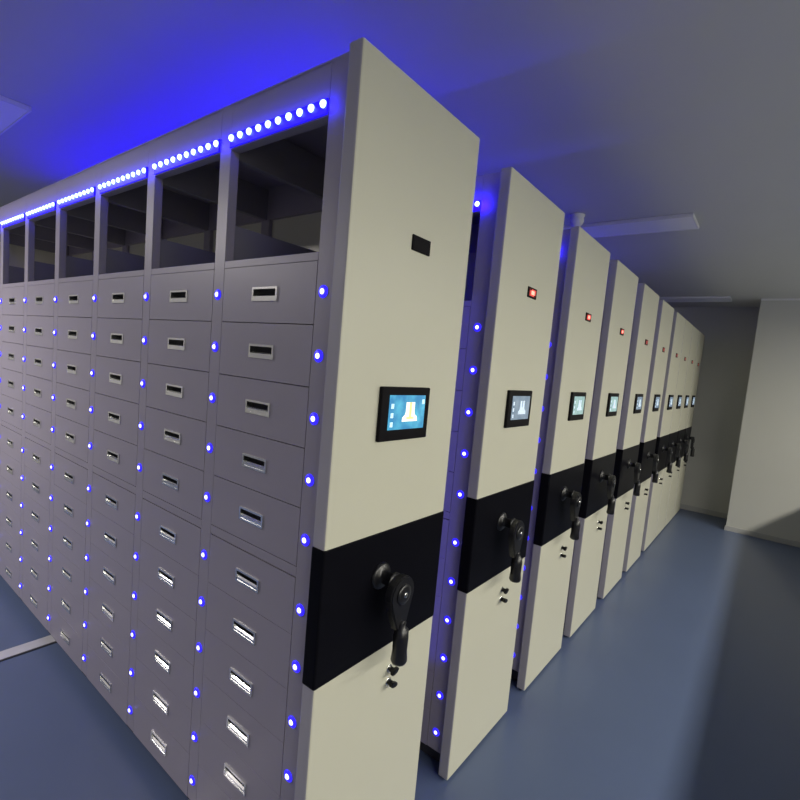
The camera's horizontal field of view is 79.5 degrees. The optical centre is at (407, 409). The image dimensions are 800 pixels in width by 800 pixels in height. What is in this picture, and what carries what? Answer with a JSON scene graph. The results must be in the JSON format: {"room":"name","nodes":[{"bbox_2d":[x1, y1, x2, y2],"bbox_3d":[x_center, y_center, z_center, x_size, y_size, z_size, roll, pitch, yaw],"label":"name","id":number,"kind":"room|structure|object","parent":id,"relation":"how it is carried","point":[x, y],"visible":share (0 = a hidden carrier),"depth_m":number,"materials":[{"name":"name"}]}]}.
{"room":"archive storage room","nodes":[
{"label":"archive storage room","id":0,"kind":"room"},
{"bbox_2d":[0,0,799,306],"bbox_3d":[0.591,-1.351,2.233,11.000,0.100,11.260,9,7,37],"label":"ceiling","id":1,"kind":"structure","parent":0,"point":[613,110],"depth_m":1.99,"materials":[{"name":"paint"}]},
{"bbox_2d":[0,95,31,134],"bbox_3d":[-2.490,-1.612,2.709,1.200,0.022,0.300,9,7,37],"label":"recessed light","id":2,"kind":"object","parent":1,"relation":"in","point":[12,112],"visible":1,"depth_m":2.50,"materials":[{"name":"white plastic"}]},
{"bbox_2d":[0,100,26,131],"bbox_3d":[-2.490,-1.613,2.709,1.176,0.017,0.276,9,7,37],"label":"diffuser","id":3,"kind":"object","parent":2,"relation":"attached to","point":[11,111],"depth_m":2.51,"materials":[{"name":"white plastic"}]},
{"bbox_2d":[570,213,584,226],"bbox_3d":[1.179,-1.310,3.346,0.100,0.082,0.100,9,7,37],"label":"smoke detector","id":4,"kind":"object","parent":1,"relation":"attached to","point":[576,219],"visible":0.84,"depth_m":3.31,"materials":[{"name":"white plastic"}]},
{"bbox_2d":[563,213,698,237],"bbox_3d":[1.464,-1.337,3.581,1.200,0.022,0.300,9,7,37],"label":"recessed light","id":5,"kind":"object","parent":1,"relation":"in","point":[679,222],"visible":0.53,"depth_m":3.40,"materials":[{"name":"white plastic"}]},
{"bbox_2d":[582,217,696,236],"bbox_3d":[1.464,-1.337,3.581,1.176,0.017,0.276,9,7,37],"label":"diffuser","id":6,"kind":"object","parent":5,"relation":"attached to","point":[650,224],"depth_m":3.41,"materials":[{"name":"white plastic"}]},
{"bbox_2d":[659,296,731,301],"bbox_3d":[3.402,-1.398,6.114,1.200,0.022,0.300,9,7,37],"label":"recessed light","id":7,"kind":"object","parent":1,"relation":"in","point":[688,298],"visible":0.52,"depth_m":5.92,"materials":[{"name":"white plastic"}]},
{"bbox_2d":[659,298,730,301],"bbox_3d":[3.402,-1.398,6.114,1.176,0.017,0.276,9,7,37],"label":"diffuser","id":8,"kind":"object","parent":7,"relation":"attached to","point":[665,299],"depth_m":5.97,"materials":[{"name":"white plastic"}]},
{"bbox_2d":[0,509,799,799],"bbox_3d":[0.332,1.524,2.501,11.000,0.100,11.260,9,7,37],"label":"floor","id":9,"kind":"structure","parent":0,"point":[681,682],"depth_m":2.40,"materials":[{"name":"blue"}]},
{"bbox_2d":[0,635,56,661],"bbox_3d":[-0.210,1.201,4.886,0.092,0.005,7.700,9,7,37],"label":"rail","id":10,"kind":"object","parent":9,"relation":"on","point":[12,652],"visible":0.02,"depth_m":2.53,"materials":[{"name":"metal"}]},
{"bbox_2d":[0,37,479,799],"bbox_3d":[-1.394,0.105,2.459,3.653,2.398,0.553,9,7,37],"label":"tall cabinet","id":11,"kind":"object","parent":9,"relation":"on","point":[230,337],"visible":1,"depth_m":1.53,"materials":[{"name":"metal"}]},
{"bbox_2d":[420,167,564,779],"bbox_3d":[-0.920,0.090,3.078,3.653,2.398,0.553,9,7,37],"label":"tall cabinet","id":12,"kind":"object","parent":9,"relation":"on","point":[517,231],"visible":0.29,"depth_m":1.94,"materials":[{"name":"metal"}]},
{"bbox_2d":[511,226,609,690],"bbox_3d":[-0.465,0.076,3.673,3.653,2.398,0.553,9,7,37],"label":"tall cabinet","id":13,"kind":"object","parent":9,"relation":"on","point":[554,525],"visible":0.21,"depth_m":2.53,"materials":[{"name":"metal"}]},
{"bbox_2d":[563,260,638,636],"bbox_3d":[-0.033,0.062,4.237,3.653,2.398,0.553,9,7,37],"label":"tall cabinet","id":14,"kind":"object","parent":9,"relation":"on","point":[599,481],"visible":0.11,"depth_m":3.11,"materials":[{"name":"metal"}]},
{"bbox_2d":[597,283,659,598],"bbox_3d":[0.423,0.048,4.832,3.653,2.398,0.553,9,7,37],"label":"tall cabinet","id":15,"kind":"object","parent":9,"relation":"on","point":[627,470],"visible":0.12,"depth_m":3.70,"materials":[{"name":"metal"}]},
{"bbox_2d":[622,300,673,571],"bbox_3d":[0.861,0.034,5.405,3.653,2.398,0.553,9,7,37],"label":"tall cabinet","id":16,"kind":"object","parent":9,"relation":"on","point":[647,457],"visible":0.13,"depth_m":4.29,"materials":[{"name":"metal"}]},
{"bbox_2d":[641,312,685,550],"bbox_3d":[1.301,0.021,5.979,3.653,2.398,0.553,9,7,37],"label":"tall cabinet","id":17,"kind":"object","parent":9,"relation":"on","point":[678,325],"visible":0.16,"depth_m":4.86,"materials":[{"name":"metal"}]},
{"bbox_2d":[655,320,692,537],"bbox_3d":[1.645,0.010,6.428,3.653,2.398,0.553,9,7,37],"label":"tall cabinet","id":18,"kind":"object","parent":9,"relation":"on","point":[673,444],"visible":0.13,"depth_m":5.35,"materials":[{"name":"metal"}]},
{"bbox_2d":[664,326,698,526],"bbox_3d":[1.991,-0.001,6.881,3.653,2.398,0.553,9,7,37],"label":"tall cabinet","id":19,"kind":"object","parent":9,"relation":"on","point":[695,333],"visible":0.16,"depth_m":5.80,"materials":[{"name":"metal"}]},
{"bbox_2d":[673,331,704,516],"bbox_3d":[2.337,-0.012,7.333,3.653,2.398,0.553,9,7,37],"label":"tall cabinet","id":20,"kind":"object","parent":9,"relation":"on","point":[696,372],"visible":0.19,"depth_m":6.25,"materials":[{"name":"metal"}]},
{"bbox_2d":[672,307,759,513],"bbox_3d":[3.859,-0.020,6.805,11.000,2.800,0.120,9,7,37],"label":"wall","id":21,"kind":"structure","parent":0,"point":[729,333],"depth_m":6.48,"materials":[{"name":"paint"}]},
{"bbox_2d":[680,503,727,518],"bbox_3d":[1.869,1.040,8.271,6.168,0.070,0.012,9,7,37],"label":"baseboard","id":22,"kind":"structure","parent":21,"relation":"attached to","point":[682,506],"depth_m":6.59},
{"bbox_2d":[726,300,799,541],"bbox_3d":[4.753,0.170,5.633,1.332,2.800,0.660,9,7,37],"label":"wall pillar","id":23,"kind":"structure","parent":0,"point":[765,492],"depth_m":5.60,"materials":[{"name":"paint"}]},
{"bbox_2d":[724,525,799,547],"bbox_3d":[4.422,1.534,5.497,1.344,0.060,0.012,9,7,37],"label":"baseboard","id":24,"kind":"structure","parent":23,"relation":"attached to","point":[727,528],"depth_m":5.67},
{"bbox_2d":[761,298,799,300],"bbox_3d":[4.673,-1.202,5.237,1.332,0.020,0.015,9,7,37],"label":"trim","id":25,"kind":"structure","parent":23,"relation":"attached to","point":[782,298],"depth_m":5.51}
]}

